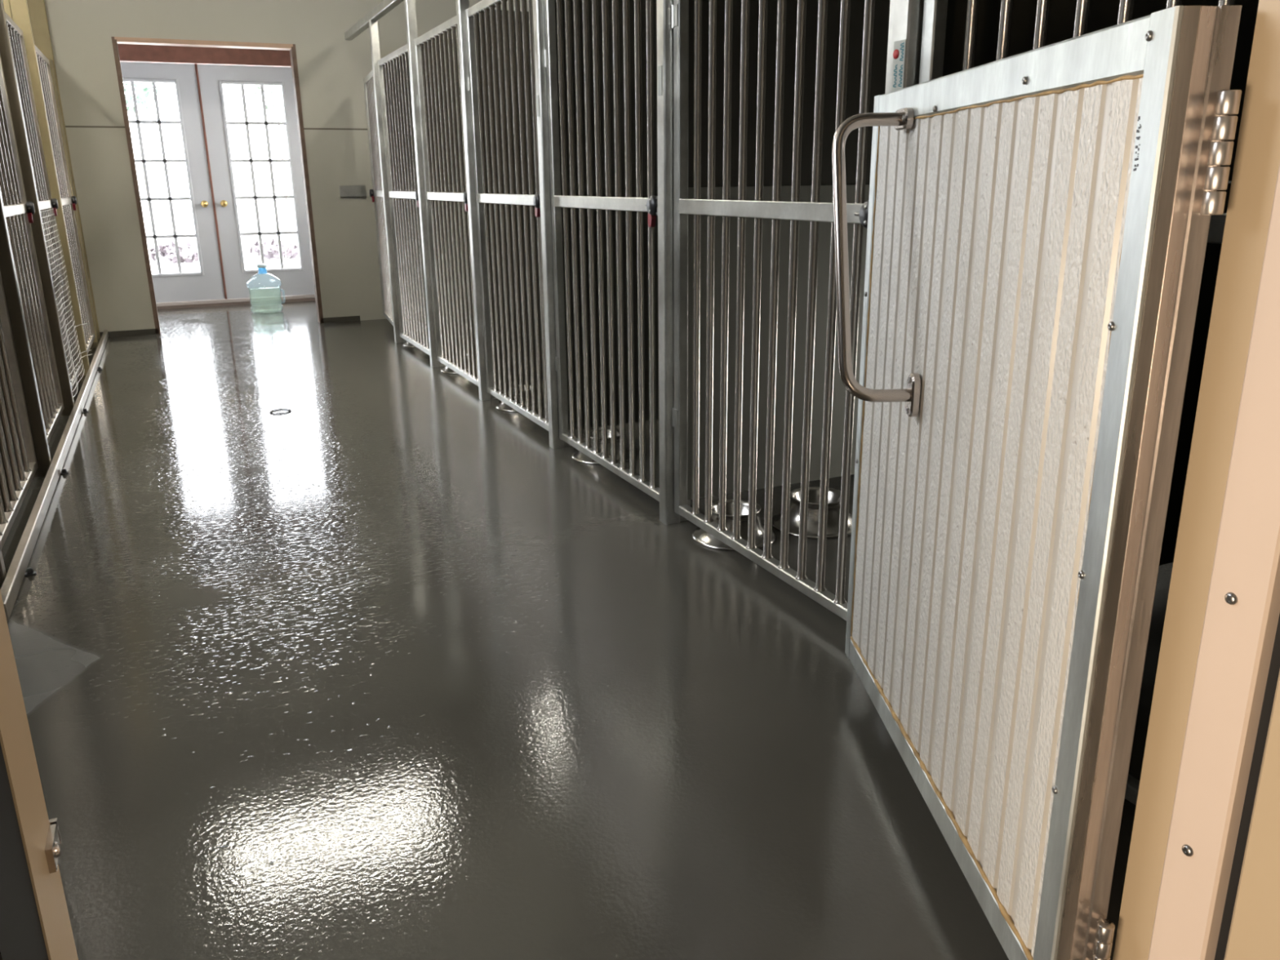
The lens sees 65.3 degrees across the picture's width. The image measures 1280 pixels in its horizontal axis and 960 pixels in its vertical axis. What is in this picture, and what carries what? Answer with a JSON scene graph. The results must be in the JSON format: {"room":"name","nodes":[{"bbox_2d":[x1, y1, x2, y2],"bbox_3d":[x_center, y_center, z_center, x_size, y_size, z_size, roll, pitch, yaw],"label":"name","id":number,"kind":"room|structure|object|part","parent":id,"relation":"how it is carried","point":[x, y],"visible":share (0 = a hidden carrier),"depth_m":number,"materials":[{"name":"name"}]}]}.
{"room":"dog kennel","nodes":[
{"label":"dog kennel","id":0,"kind":"room"},
{"bbox_2d":[44,0,528,332],"bbox_3d":[-3.088,-2.889,7.398,5.200,3.500,0.120,-8,18,-23],"label":"wall","id":1,"kind":"structure","parent":0,"point":[332,68],"depth_m":7.41,"materials":[{"name":"beige paint"}]},
{"bbox_2d":[99,328,158,337],"bbox_3d":[-4.483,-1.010,7.213,1.830,0.040,0.006,-8,18,-23],"label":"baseboard","id":2,"kind":"structure","parent":1,"relation":"attached to","point":[144,331],"depth_m":7.50,"materials":[{"name":"grey paint"}]},
{"bbox_2d":[111,36,160,333],"bbox_3d":[-3.692,-2.119,7.335,0.030,2.076,0.130,-8,18,-23],"label":"trim","id":3,"kind":"structure","parent":1,"relation":"attached to","point":[115,46],"depth_m":7.27,"materials":[{"name":"brown wood"}]},
{"bbox_2d":[114,36,293,50],"bbox_3d":[-3.159,-3.176,7.278,1.192,0.030,0.130,-8,18,-23],"label":"trim","id":4,"kind":"structure","parent":1,"relation":"attached to","point":[120,40],"depth_m":7.23,"materials":[{"name":"brown wood"}]},
{"bbox_2d":[289,44,324,323],"bbox_3d":[-2.603,-2.275,7.810,0.030,2.076,0.130,-8,18,-23],"label":"trim","id":5,"kind":"structure","parent":1,"relation":"attached to","point":[292,51],"depth_m":7.75,"materials":[{"name":"brown wood"}]},
{"bbox_2d":[320,315,359,323],"bbox_3d":[-2.428,-1.303,8.109,0.308,0.040,0.006,-8,18,-23],"label":"baseboard","id":6,"kind":"structure","parent":1,"relation":"attached to","point":[349,318],"depth_m":8.11,"materials":[{"name":"grey paint"}]},
{"bbox_2d":[338,185,366,196],"bbox_3d":[-2.266,-2.281,7.887,0.200,0.084,0.026,-8,18,-23],"label":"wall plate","id":7,"kind":"object","parent":1,"relation":"attached to","point":[344,190],"visible":1,"depth_m":7.89,"materials":[{"name":"metal"}]},
{"bbox_2d":[0,300,1173,959],"bbox_3d":[-1.264,0.052,3.799,5.900,0.100,12.850,-8,18,-23],"label":"floor","id":8,"kind":"structure","parent":0,"point":[376,667],"depth_m":2.19,"materials":[{"name":"grey paint"}]},
{"bbox_2d":[0,545,6,589],"bbox_3d":[-1.806,-0.879,2.404,0.080,2.500,0.050,-8,18,-23],"label":"fence post","id":9,"kind":"object","parent":8,"relation":"on","point":[2,571],"visible":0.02,"depth_m":2.75,"materials":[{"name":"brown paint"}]},
{"bbox_2d":[2,0,13,20],"bbox_3d":[-4.001,-1.633,5.342,1.378,2.300,0.040,-8,18,-23],"label":"wall","id":10,"kind":"structure","parent":8,"relation":"on","point":[6,2],"depth_m":5.35,"materials":[{"name":"beige paint"}]},
{"bbox_2d":[0,189,51,478],"bbox_3d":[-2.348,-1.214,3.537,0.080,2.500,0.050,-8,18,-23],"label":"fence post","id":11,"kind":"object","parent":8,"relation":"on","point":[7,268],"visible":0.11,"depth_m":3.74,"materials":[{"name":"silver metal"}]},
{"bbox_2d":[0,271,38,549],"bbox_3d":[-2.075,-0.771,3.050,0.062,1.843,1.239,-8,18,-23],"label":"gate","id":12,"kind":"object","parent":11,"relation":"attached to","point":[18,460],"visible":1,"depth_m":3.54,"materials":[{"name":"metal"}]},
{"bbox_3d":[-2.080,0.098,3.307,0.032,0.030,1.162,-8,18,-23],"label":"rail","id":13,"kind":"part","parent":12,"relation":"part of","materials":[{"name":"metal"}]},
{"bbox_2d":[0,0,74,416],"bbox_3d":[-2.840,-1.518,4.566,0.080,2.500,0.050,-8,18,-23],"label":"fence post","id":14,"kind":"object","parent":8,"relation":"on","point":[6,53],"visible":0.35,"depth_m":4.64,"materials":[{"name":"silver metal"}]},
{"bbox_2d":[0,55,64,442],"bbox_3d":[-2.592,-1.091,4.131,0.062,1.843,1.119,-8,18,-23],"label":"gate","id":15,"kind":"object","parent":14,"relation":"attached to","point":[19,212],"visible":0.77,"depth_m":4.41,"materials":[{"name":"metal"}]},
{"bbox_3d":[-2.600,-1.112,4.124,0.018,0.042,1.042,-8,18,-23],"label":"rail","id":16,"kind":"part","parent":15,"relation":"part of","materials":[{"name":"metal"}]},
{"bbox_3d":[-2.789,-1.201,4.573,0.016,0.048,0.027,-8,18,-23],"label":"latch lever","id":17,"kind":"part","parent":15,"relation":"part of","materials":[{"name":"red plastic"}]},
{"bbox_3d":[-2.596,-0.221,4.388,0.032,0.030,1.042,-8,18,-23],"label":"rail","id":18,"kind":"part","parent":15,"relation":"part of","materials":[{"name":"metal"}]},
{"bbox_2d":[8,0,89,375],"bbox_3d":[-3.336,-1.824,5.603,0.080,2.500,0.050,-8,18,-23],"label":"fence post","id":19,"kind":"object","parent":8,"relation":"on","point":[19,8],"visible":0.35,"depth_m":5.60,"materials":[{"name":"metal"}]},
{"bbox_2d":[4,12,92,396],"bbox_3d":[-3.066,-1.396,5.174,0.108,1.848,1.129,-8,18,-23],"label":"gate","id":20,"kind":"object","parent":19,"relation":"attached to","point":[48,206],"visible":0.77,"depth_m":5.38,"materials":[{"name":"metal"}]},
{"bbox_3d":[-3.111,-2.259,4.900,0.032,0.036,1.052,-8,18,-23],"label":"rail","id":21,"kind":"part","parent":20,"relation":"part of","materials":[{"name":"metal"}]},
{"bbox_3d":[-3.095,-1.417,5.157,0.018,0.042,1.052,-8,18,-23],"label":"rail","id":22,"kind":"part","parent":20,"relation":"part of","materials":[{"name":"metal"}]},
{"bbox_3d":[-3.285,-1.507,5.610,0.016,0.048,0.027,-8,18,-23],"label":"latch lever","id":23,"kind":"part","parent":20,"relation":"part of","materials":[{"name":"red plastic"}]},
{"bbox_3d":[-3.091,-0.526,5.421,0.032,0.030,1.052,-8,18,-23],"label":"rail","id":24,"kind":"part","parent":20,"relation":"part of","materials":[{"name":"metal"}]},
{"bbox_2d":[35,45,95,353],"bbox_3d":[-3.632,-1.732,6.305,0.062,1.843,1.367,-8,18,-23],"label":"gate","id":25,"kind":"object","parent":19,"relation":"attached to","point":[68,202],"visible":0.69,"depth_m":6.60,"materials":[{"name":"metal"}]},
{"bbox_3d":[-3.656,-2.596,6.041,0.032,0.036,1.290,-8,18,-23],"label":"rail","id":26,"kind":"part","parent":25,"relation":"part of","materials":[{"name":"metal"}]},
{"bbox_3d":[-3.640,-1.754,6.298,0.018,0.042,1.290,-8,18,-23],"label":"rail","id":27,"kind":"part","parent":25,"relation":"part of","materials":[{"name":"metal"}]},
{"bbox_3d":[-3.881,-1.875,6.855,0.016,0.048,0.027,-8,18,-23],"label":"latch lever","id":28,"kind":"part","parent":25,"relation":"part of","materials":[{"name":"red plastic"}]},
{"bbox_3d":[-3.636,-0.863,6.562,0.032,0.030,1.290,-8,18,-23],"label":"rail","id":29,"kind":"part","parent":25,"relation":"part of","materials":[{"name":"metal"}]},
{"bbox_2d":[0,329,108,621],"bbox_3d":[-2.792,-0.373,5.004,0.053,0.054,5.565,-8,18,-23],"label":"rail","id":30,"kind":"object","parent":8,"relation":"on","point":[11,584],"visible":1,"depth_m":3.45,"materials":[{"name":"metal"}]},
{"bbox_2d":[26,0,100,337],"bbox_3d":[-4.060,-2.244,7.028,0.100,2.500,0.044,-8,18,-23],"label":"fence post","id":31,"kind":"object","parent":8,"relation":"on","point":[37,8],"visible":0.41,"depth_m":6.79,"materials":[{"name":"metal"}]},
{"bbox_2d":[47,57,98,342],"bbox_3d":[-3.978,-1.928,7.016,0.030,1.900,0.206,-8,18,-23],"label":"board","id":32,"kind":"object","parent":8,"relation":"on","point":[51,62],"visible":0.54,"depth_m":6.98,"materials":[{"name":"beige wood"}]},
{"bbox_2d":[155,293,315,309],"bbox_3d":[-3.873,-1.681,9.352,1.676,0.031,0.140,-8,18,-23],"label":"trim","id":33,"kind":"structure","parent":8,"relation":"on","point":[298,296],"depth_m":9.32,"materials":[{"name":"beige wood"}]},
{"bbox_2d":[245,263,285,313],"bbox_3d":[-3.271,-1.675,8.724,0.305,0.413,0.290,-8,18,-23],"label":"water jug","id":34,"kind":"object","parent":8,"relation":"on","point":[262,269],"visible":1,"depth_m":8.67,"materials":[{"name":"clear plastic"}]},
{"bbox_2d":[269,408,291,413],"bbox_3d":[-1.776,-0.339,4.935,0.102,0.005,0.102,-8,18,-23],"label":"ring","id":35,"kind":"object","parent":8,"relation":"on","point":[276,409],"visible":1,"depth_m":4.93,"materials":[{"name":"black"}]},
{"bbox_2d":[368,20,403,342],"bbox_3d":[-1.710,-1.967,6.749,0.052,2.078,0.052,-8,18,-23],"label":"fence post","id":36,"kind":"object","parent":8,"relation":"on","point":[373,24],"visible":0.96,"depth_m":6.68,"materials":[{"name":"metal"}]},
{"bbox_2d":[363,70,393,325],"bbox_3d":[-1.881,-2.011,7.229,0.062,1.740,0.935,-6,18,-19],"label":"gate","id":37,"kind":"object","parent":36,"relation":"attached to","point":[376,193],"visible":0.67,"depth_m":7.38,"materials":[{"name":"silver metal"}]},
{"bbox_3d":[-1.877,-2.829,6.990,0.032,0.036,0.858,-6,18,-19],"label":"rail","id":38,"kind":"part","parent":37,"relation":"part of","materials":[{"name":"silver metal"}]},
{"bbox_3d":[-1.875,-2.068,7.216,0.018,0.042,0.858,-6,18,-19],"label":"rail","id":39,"kind":"part","parent":37,"relation":"part of","materials":[{"name":"silver metal"}]},
{"bbox_3d":[-1.858,-1.194,7.482,0.032,0.030,0.858,-6,18,-19],"label":"rail","id":40,"kind":"part","parent":37,"relation":"part of","materials":[{"name":"grey metal"}]},
{"bbox_2d":[402,341,417,347],"bbox_3d":[-1.513,-0.987,6.923,0.264,0.096,0.264,-8,18,-23],"label":"bowl","id":41,"kind":"object","parent":8,"relation":"on","point":[406,344],"visible":0.12,"depth_m":6.85,"materials":[{"name":"silver metal"}]},
{"bbox_2d":[404,0,440,367],"bbox_3d":[-1.261,-1.690,5.811,0.052,2.078,0.052,-8,18,-23],"label":"fence post","id":42,"kind":"object","parent":8,"relation":"on","point":[410,5],"visible":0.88,"depth_m":5.75,"materials":[{"name":"metal"}]},
{"bbox_2d":[377,44,430,355],"bbox_3d":[-1.485,-1.735,6.310,0.062,1.794,1.014,-8,18,-23],"label":"gate","id":43,"kind":"object","parent":42,"relation":"attached to","point":[396,109],"visible":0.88,"depth_m":6.36,"materials":[{"name":"silver metal"}]},
{"bbox_3d":[-1.481,-2.578,6.061,0.032,0.036,0.937,-8,18,-23],"label":"rail","id":44,"kind":"part","parent":43,"relation":"part of","materials":[{"name":"silver metal"}]},
{"bbox_3d":[-1.478,-1.795,6.293,0.018,0.042,0.937,-8,18,-23],"label":"rail","id":45,"kind":"part","parent":43,"relation":"part of","materials":[{"name":"silver metal"}]},
{"bbox_3d":[-1.461,-0.892,6.568,0.032,0.030,0.937,-8,18,-23],"label":"rail","id":46,"kind":"part","parent":43,"relation":"part of","materials":[{"name":"silver metal"}]},
{"bbox_2d":[413,15,478,386],"bbox_3d":[-1.036,-1.458,5.371,0.062,1.794,1.014,-8,18,-23],"label":"gate","id":47,"kind":"object","parent":42,"relation":"attached to","point":[439,197],"visible":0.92,"depth_m":5.41,"materials":[{"name":"silver metal"}]},
{"bbox_3d":[-1.032,-2.301,5.122,0.032,0.036,0.937,-8,18,-23],"label":"rail","id":48,"kind":"part","parent":47,"relation":"part of","materials":[{"name":"silver metal"}]},
{"bbox_3d":[-1.029,-1.518,5.355,0.018,0.042,0.937,-8,18,-23],"label":"rail","id":49,"kind":"part","parent":47,"relation":"part of","materials":[{"name":"silver metal"}]},
{"bbox_3d":[-1.012,-0.615,5.629,0.032,0.030,0.937,-8,18,-23],"label":"rail","id":50,"kind":"part","parent":47,"relation":"part of","materials":[{"name":"silver metal"}]},
{"bbox_3d":[-0.861,-1.362,4.975,0.016,0.048,0.027,-8,18,-23],"label":"latch lever","id":51,"kind":"part","parent":47,"relation":"part of","materials":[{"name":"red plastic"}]},
{"bbox_2d":[440,351,476,373],"bbox_3d":[-1.059,-0.705,5.967,0.264,0.096,0.264,-8,18,-23],"label":"bowl","id":52,"kind":"object","parent":8,"relation":"on","point":[446,370],"visible":0.12,"depth_m":5.90,"materials":[{"name":"silver metal"}]},
{"bbox_2d":[455,0,491,400],"bbox_3d":[-0.812,-1.413,4.872,0.052,2.078,0.052,-8,18,-23],"label":"fence post","id":53,"kind":"object","parent":8,"relation":"on","point":[461,5],"visible":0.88,"depth_m":4.86,"materials":[{"name":"metal"}]},
{"bbox_2d":[465,0,548,431],"bbox_3d":[-0.587,-1.181,4.432,0.062,1.794,1.014,-8,18,-23],"label":"gate","id":54,"kind":"object","parent":53,"relation":"attached to","point":[483,198],"visible":0.93,"depth_m":4.46,"materials":[{"name":"silver metal"}]},
{"bbox_3d":[-0.583,-2.024,4.183,0.032,0.036,0.937,-8,18,-23],"label":"rail","id":55,"kind":"part","parent":54,"relation":"part of","materials":[{"name":"silver metal"}]},
{"bbox_3d":[-0.580,-1.241,4.416,0.018,0.042,0.937,-8,18,-23],"label":"rail","id":56,"kind":"part","parent":54,"relation":"part of","materials":[{"name":"silver metal"}]},
{"bbox_3d":[-0.563,-0.338,4.690,0.032,0.030,0.937,-8,18,-23],"label":"rail","id":57,"kind":"part","parent":54,"relation":"part of","materials":[{"name":"silver metal"}]},
{"bbox_3d":[-0.412,-1.085,4.036,0.016,0.048,0.027,-8,18,-23],"label":"latch lever","id":58,"kind":"part","parent":54,"relation":"part of","materials":[{"name":"red plastic"}]},
{"bbox_2d":[435,39,605,366],"bbox_3d":[-0.510,-1.688,6.170,1.591,1.850,0.040,-8,18,-23],"label":"wall","id":59,"kind":"structure","parent":8,"relation":"on","point":[442,364],"depth_m":5.91,"materials":[{"name":"metal"}]},
{"bbox_3d":[-0.516,-2.196,6.017,1.591,0.789,0.032,-8,18,-23],"label":"panel","id":60,"kind":"part","parent":59,"relation":"part of","materials":[{"name":"grey metal"}]},
{"bbox_3d":[-0.506,-1.341,6.274,1.591,0.985,0.032,-8,18,-23],"label":"panel","id":61,"kind":"part","parent":59,"relation":"part of","materials":[{"name":"silver metal"}]},
{"bbox_2d":[496,384,544,412],"bbox_3d":[-0.588,-0.414,4.982,0.264,0.096,0.264,-8,18,-23],"label":"bowl","id":62,"kind":"object","parent":8,"relation":"on","point":[502,406],"visible":0.23,"depth_m":4.92,"materials":[{"name":"silver metal"}]},
{"bbox_2d":[532,0,564,448],"bbox_3d":[-0.364,-1.135,3.932,0.054,2.078,0.052,-8,18,-23],"label":"fence post","id":63,"kind":"object","parent":8,"relation":"on","point":[538,6],"visible":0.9,"depth_m":3.94,"materials":[{"name":"metal"}]},
{"bbox_2d":[478,9,657,399],"bbox_3d":[-0.061,-1.411,5.231,1.591,1.850,0.040,-8,18,-23],"label":"wall","id":64,"kind":"structure","parent":8,"relation":"on","point":[528,27],"depth_m":4.94,"materials":[{"name":"metal"}]},
{"bbox_3d":[-0.067,-1.919,5.078,1.591,0.789,0.032,-8,18,-23],"label":"panel","id":65,"kind":"part","parent":64,"relation":"part of","materials":[{"name":"grey metal"}]},
{"bbox_3d":[-0.057,-1.063,5.336,1.591,0.985,0.032,-8,18,-23],"label":"panel","id":66,"kind":"part","parent":64,"relation":"part of","materials":[{"name":"silver metal"}]},
{"bbox_2d":[571,428,635,464],"bbox_3d":[-0.147,-0.144,4.068,0.264,0.096,0.264,-8,18,-23],"label":"bowl","id":67,"kind":"object","parent":8,"relation":"on","point":[578,455],"visible":0.32,"depth_m":4.00,"materials":[{"name":"silver metal"}]},
{"bbox_2d":[656,0,679,524],"bbox_3d":[0.085,-0.858,2.994,0.054,2.078,0.052,-8,18,-23],"label":"fence post","id":68,"kind":"object","parent":8,"relation":"on","point":[664,31],"visible":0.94,"depth_m":3.02,"materials":[{"name":"metal"}]},
{"bbox_2d":[543,0,659,502],"bbox_3d":[-0.138,-0.904,3.494,0.062,1.794,1.014,-8,18,-23],"label":"gate","id":69,"kind":"object","parent":68,"relation":"attached to","point":[639,204],"visible":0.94,"depth_m":3.53,"materials":[{"name":"silver metal"}]},
{"bbox_3d":[-0.131,-0.964,3.477,0.018,0.042,0.937,-8,18,-23],"label":"rail","id":70,"kind":"part","parent":69,"relation":"part of","materials":[{"name":"silver metal"}]},
{"bbox_3d":[-0.114,-0.061,3.751,0.032,0.030,0.937,-8,18,-23],"label":"rail","id":71,"kind":"part","parent":69,"relation":"part of","materials":[{"name":"silver metal"}]},
{"bbox_3d":[0.037,-0.808,3.097,0.016,0.048,0.027,-8,18,-23],"label":"latch lever","id":72,"kind":"part","parent":69,"relation":"part of","materials":[{"name":"red plastic"}]},
{"bbox_2d":[555,0,870,446],"bbox_3d":[0.388,-1.133,4.292,1.591,1.850,0.040,-8,18,-23],"label":"wall","id":73,"kind":"structure","parent":8,"relation":"on","point":[643,2],"depth_m":4.05,"materials":[{"name":"metal"}]},
{"bbox_3d":[0.382,-1.641,4.139,1.591,0.789,0.032,-8,18,-23],"label":"panel","id":74,"kind":"part","parent":73,"relation":"part of","materials":[{"name":"silver metal"}]},
{"bbox_3d":[0.392,-0.786,4.397,1.591,0.985,0.032,-8,18,-23],"label":"panel","id":75,"kind":"part","parent":73,"relation":"part of","materials":[{"name":"silver metal"}]},
{"bbox_2d":[692,499,776,551],"bbox_3d":[0.296,0.132,3.134,0.264,0.096,0.264,-8,18,-23],"label":"bowl","id":76,"kind":"object","parent":8,"relation":"on","point":[700,535],"visible":0.51,"depth_m":3.08,"materials":[{"name":"silver metal"}]},
{"bbox_2d":[680,0,890,521],"bbox_3d":[0.837,-0.856,3.353,1.591,1.850,0.040,-8,18,-23],"label":"wall","id":77,"kind":"structure","parent":8,"relation":"on","point":[882,9],"depth_m":3.16,"materials":[{"name":"metal"}]},
{"bbox_3d":[0.841,-0.509,3.458,1.591,0.985,0.032,-8,18,-23],"label":"panel","id":78,"kind":"part","parent":77,"relation":"part of","materials":[{"name":"silver metal"}]},
{"bbox_3d":[0.831,-1.364,3.201,1.591,0.789,0.032,-8,18,-23],"label":"panel","id":79,"kind":"part","parent":77,"relation":"part of","materials":[{"name":"silver metal"}]},
{"bbox_2d":[772,486,852,538],"bbox_3d":[0.576,0.096,3.240,0.296,0.098,0.296,-8,18,-23],"label":"bowl","id":80,"kind":"object","parent":8,"relation":"on","point":[834,495],"visible":0.55,"depth_m":3.17,"materials":[{"name":"silver metal"}]},
{"bbox_2d":[888,0,924,92],"bbox_3d":[0.534,-0.581,2.054,0.054,2.078,0.052,-8,18,-23],"label":"fence post","id":81,"kind":"object","parent":8,"relation":"on","point":[908,16],"visible":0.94,"depth_m":1.95,"materials":[{"name":"metal"}]},
{"bbox_2d":[671,0,894,620],"bbox_3d":[0.311,-0.627,2.555,0.062,1.794,1.014,-8,18,-23],"label":"gate","id":82,"kind":"object","parent":81,"relation":"attached to","point":[815,211],"visible":0.7,"depth_m":2.60,"materials":[{"name":"silver metal"}]},
{"bbox_3d":[0.335,0.217,2.812,0.032,0.030,0.937,-8,18,-23],"label":"rail","id":83,"kind":"part","parent":82,"relation":"part of","materials":[{"name":"silver metal"}]},
{"bbox_3d":[0.318,-0.686,2.538,0.018,0.042,0.937,-8,18,-23],"label":"rail","id":84,"kind":"part","parent":82,"relation":"part of","materials":[{"name":"silver metal"}]},
{"bbox_2d":[919,0,1235,805],"bbox_3d":[0.759,-0.349,1.616,0.062,1.794,1.014,-8,18,-23],"label":"gate","id":85,"kind":"object","parent":81,"relation":"attached to","point":[935,11],"visible":0.02,"depth_m":1.77,"materials":[{"name":"silver metal"}]},
{"bbox_3d":[0.784,0.494,1.874,0.032,0.030,0.937,-8,18,-23],"label":"rail","id":86,"kind":"part","parent":85,"relation":"part of","materials":[{"name":"black metal"}]},
{"bbox_3d":[0.767,-0.409,1.599,0.018,0.042,0.937,-8,18,-23],"label":"rail","id":87,"kind":"part","parent":85,"relation":"part of","materials":[{"name":"black metal"}]},
{"bbox_2d":[942,0,1258,565],"bbox_3d":[1.286,-0.579,2.414,1.591,1.850,0.040,-8,18,-23],"label":"wall","id":88,"kind":"structure","parent":8,"relation":"on","point":[1103,14],"depth_m":2.23,"materials":[{"name":"metal"}]},
{"bbox_3d":[1.280,-1.087,2.262,1.591,0.789,0.032,-8,18,-23],"label":"panel","id":89,"kind":"part","parent":88,"relation":"part of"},
{"bbox_3d":[1.290,-0.232,2.519,1.591,0.985,0.032,-8,18,-23],"label":"panel","id":90,"kind":"part","parent":88,"relation":"part of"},
{"bbox_3d":[-3.941,-2.883,8.976,2.400,2.600,0.120,-8,18,-23],"label":"wall","id":91,"kind":"structure","parent":0,"visible":0},
{"bbox_2d":[120,61,225,302],"bbox_3d":[-4.245,-2.600,8.834,0.828,2.030,0.108,-8,18,-23],"label":"door","id":92,"kind":"structure","parent":91,"relation":"in","point":[206,284],"depth_m":8.93,"materials":[{"name":"grey paint"}]},
{"bbox_3d":[-3.920,-2.485,8.998,0.062,0.062,0.063,-8,18,-23],"label":"knob","id":93,"kind":"part","parent":92,"relation":"part of","materials":[{"name":"gold metal"}]},
{"bbox_2d":[117,44,291,66],"bbox_3d":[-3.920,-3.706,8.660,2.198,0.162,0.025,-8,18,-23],"label":"trim","id":94,"kind":"structure","parent":91,"relation":"attached to","point":[126,51],"depth_m":8.70,"materials":[{"name":"brown wood"}]},
{"bbox_2d":[194,63,226,298],"bbox_3d":[-3.870,-2.662,9.023,0.018,2.032,0.052,-8,18,-23],"label":"door frame","id":95,"kind":"structure","parent":91,"relation":"attached to","point":[196,65],"depth_m":8.99,"materials":[{"name":"brown wood"}]},
{"bbox_2d":[196,63,315,298],"bbox_3d":[-3.475,-2.710,9.170,0.828,2.030,0.108,-8,18,-23],"label":"door","id":96,"kind":"structure","parent":91,"relation":"in","point":[295,281],"depth_m":9.15,"materials":[{"name":"grey paint"}]},
{"bbox_3d":[-3.772,-2.506,9.062,0.062,0.062,0.063,-8,18,-23],"label":"knob","id":97,"kind":"part","parent":96,"relation":"part of","materials":[{"name":"gold metal"}]},
{"bbox_3d":[0.197,-0.861,0.528,5.200,3.500,0.120,-8,18,-23],"label":"wall","id":98,"kind":"structure","parent":0,"visible":0},
{"bbox_2d":[0,742,48,959],"bbox_3d":[-0.359,-0.093,0.427,0.049,2.100,0.092,-8,18,-23],"label":"trim","id":99,"kind":"structure","parent":98,"relation":"attached to","point":[21,935],"depth_m":0.54,"materials":[{"name":"black rubber"}]},
{"bbox_2d":[0,590,78,959],"bbox_3d":[-0.394,-0.114,0.500,0.050,2.100,0.075,-8,18,-23],"label":"trim","id":100,"kind":"structure","parent":98,"relation":"attached to","point":[15,739],"depth_m":0.60,"materials":[{"name":"beige wood"}]},
{"bbox_2d":[44,817,61,873],"bbox_3d":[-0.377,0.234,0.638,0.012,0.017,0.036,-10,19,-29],"label":"strike plate","id":101,"kind":"object","parent":98,"relation":"attached to","point":[52,848],"visible":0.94,"depth_m":0.63,"materials":[{"name":"silver metal"}]},
{"bbox_2d":[344,0,404,39],"bbox_3d":[-0.585,-2.284,4.065,0.052,0.050,7.410,-8,18,-23],"label":"tube","id":102,"kind":"object","parent":98,"relation":"attached to","point":[384,6],"visible":1,"depth_m":6.38,"materials":[{"name":"metal"}]},
{"bbox_2d":[831,5,1242,959],"bbox_3d":[0.433,-0.019,1.538,0.191,1.146,1.042,-1,17,-2],"label":"door","id":103,"kind":"structure","parent":98,"relation":"in","point":[1039,219],"depth_m":1.24,"materials":[{"name":"silver metal"}]},
{"bbox_3d":[0.388,-0.372,1.666,0.125,0.461,0.171,-1,17,-2],"label":"grab handle","id":104,"kind":"part","parent":103,"relation":"part of","materials":[{"name":"silver metal"}]},
{"bbox_3d":[0.504,0.499,1.713,0.061,0.050,0.938,-1,17,-2],"label":"rail","id":105,"kind":"part","parent":103,"relation":"part of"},
{"bbox_3d":[0.497,-0.025,1.555,0.054,1.044,0.938,-1,17,-2],"label":"ribbed panel","id":106,"kind":"part","parent":103,"relation":"part of","materials":[{"name":"white plastic"}]},
{"bbox_3d":[0.491,-0.549,1.398,0.061,0.052,0.938,-1,17,-2],"label":"rail","id":107,"kind":"part","parent":103,"relation":"part of","materials":[{"name":"silver metal"}]},
{"bbox_2d":[1133,115,1141,170],"bbox_3d":[0.481,-0.325,0.965,0.001,0.050,0.011,-1,17,-2],"label":"print","id":108,"kind":"object","parent":103,"relation":"attached to","point":[1139,127],"depth_m":0.97},
{"bbox_2d":[1112,0,1279,959],"bbox_3d":[0.592,-0.259,0.941,0.050,2.100,0.047,-8,18,-23],"label":"trim","id":109,"kind":"structure","parent":98,"relation":"attached to","point":[1257,157],"depth_m":1.01,"materials":[{"name":"beige wood"}]},
{"bbox_2d":[1147,162,1279,959],"bbox_3d":[0.610,-0.244,0.891,0.062,2.100,0.063,-8,18,-23],"label":"trim","id":110,"kind":"structure","parent":98,"relation":"attached to","point":[1242,609],"depth_m":1.00,"materials":[{"name":"beige metal"}]},
{"bbox_2d":[1214,613,1279,959],"bbox_3d":[0.637,-0.235,0.862,0.038,2.100,0.013,-8,18,-23],"label":"trim","id":111,"kind":"structure","parent":98,"relation":"attached to","point":[1274,667],"depth_m":1.02,"materials":[{"name":"black rubber"}]},
{"bbox_2d":[1224,670,1279,959],"bbox_3d":[0.701,-0.247,0.813,0.138,2.150,0.120,-8,18,-23],"label":"trim","id":112,"kind":"structure","parent":98,"relation":"attached to","point":[1254,934],"depth_m":1.01,"materials":[{"name":"beige wood"}]},
{"label":"outside","id":113,"kind":"structure","parent":0,"visible":0},
{"bbox_2d":[141,200,300,273],"bbox_3d":[-20.923,-11.603,44.182,80.000,0.100,79.550,-8,18,-23],"label":"ground","id":114,"kind":"structure","parent":113,"point":[183,214],"depth_m":32.22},
{"bbox_2d":[123,81,159,211],"bbox_3d":[-25.726,-17.380,51.356,2.633,6.942,2.504,-8,18,-23],"label":"leafy tree","id":115,"kind":"object","parent":114,"relation":"on","point":[144,88],"visible":0.43,"depth_m":50.69,"materials":[{"name":"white plant"}]},
{"bbox_2d":[149,239,199,263],"bbox_3d":[-8.150,-4.057,17.836,1.107,0.458,0.976,-8,18,-23],"label":"bush","id":116,"kind":"object","parent":114,"relation":"on","point":[163,249],"visible":0.74,"depth_m":17.67,"materials":[{"name":"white plant"}]},
{"bbox_2d":[254,85,288,208],"bbox_3d":[-19.485,-18.225,54.081,2.035,6.852,2.009,1,17,4],"label":"leafy tree","id":117,"kind":"object","parent":114,"relation":"on","point":[266,87],"visible":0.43,"depth_m":53.74,"materials":[{"name":"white plant"}]},
{"bbox_2d":[249,237,298,259],"bbox_3d":[-6.694,-4.260,18.470,0.956,0.460,1.080,-8,18,-23],"label":"bush","id":118,"kind":"object","parent":114,"relation":"on","point":[291,250],"visible":0.78,"depth_m":18.27,"materials":[{"name":"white plant"}]}
]}

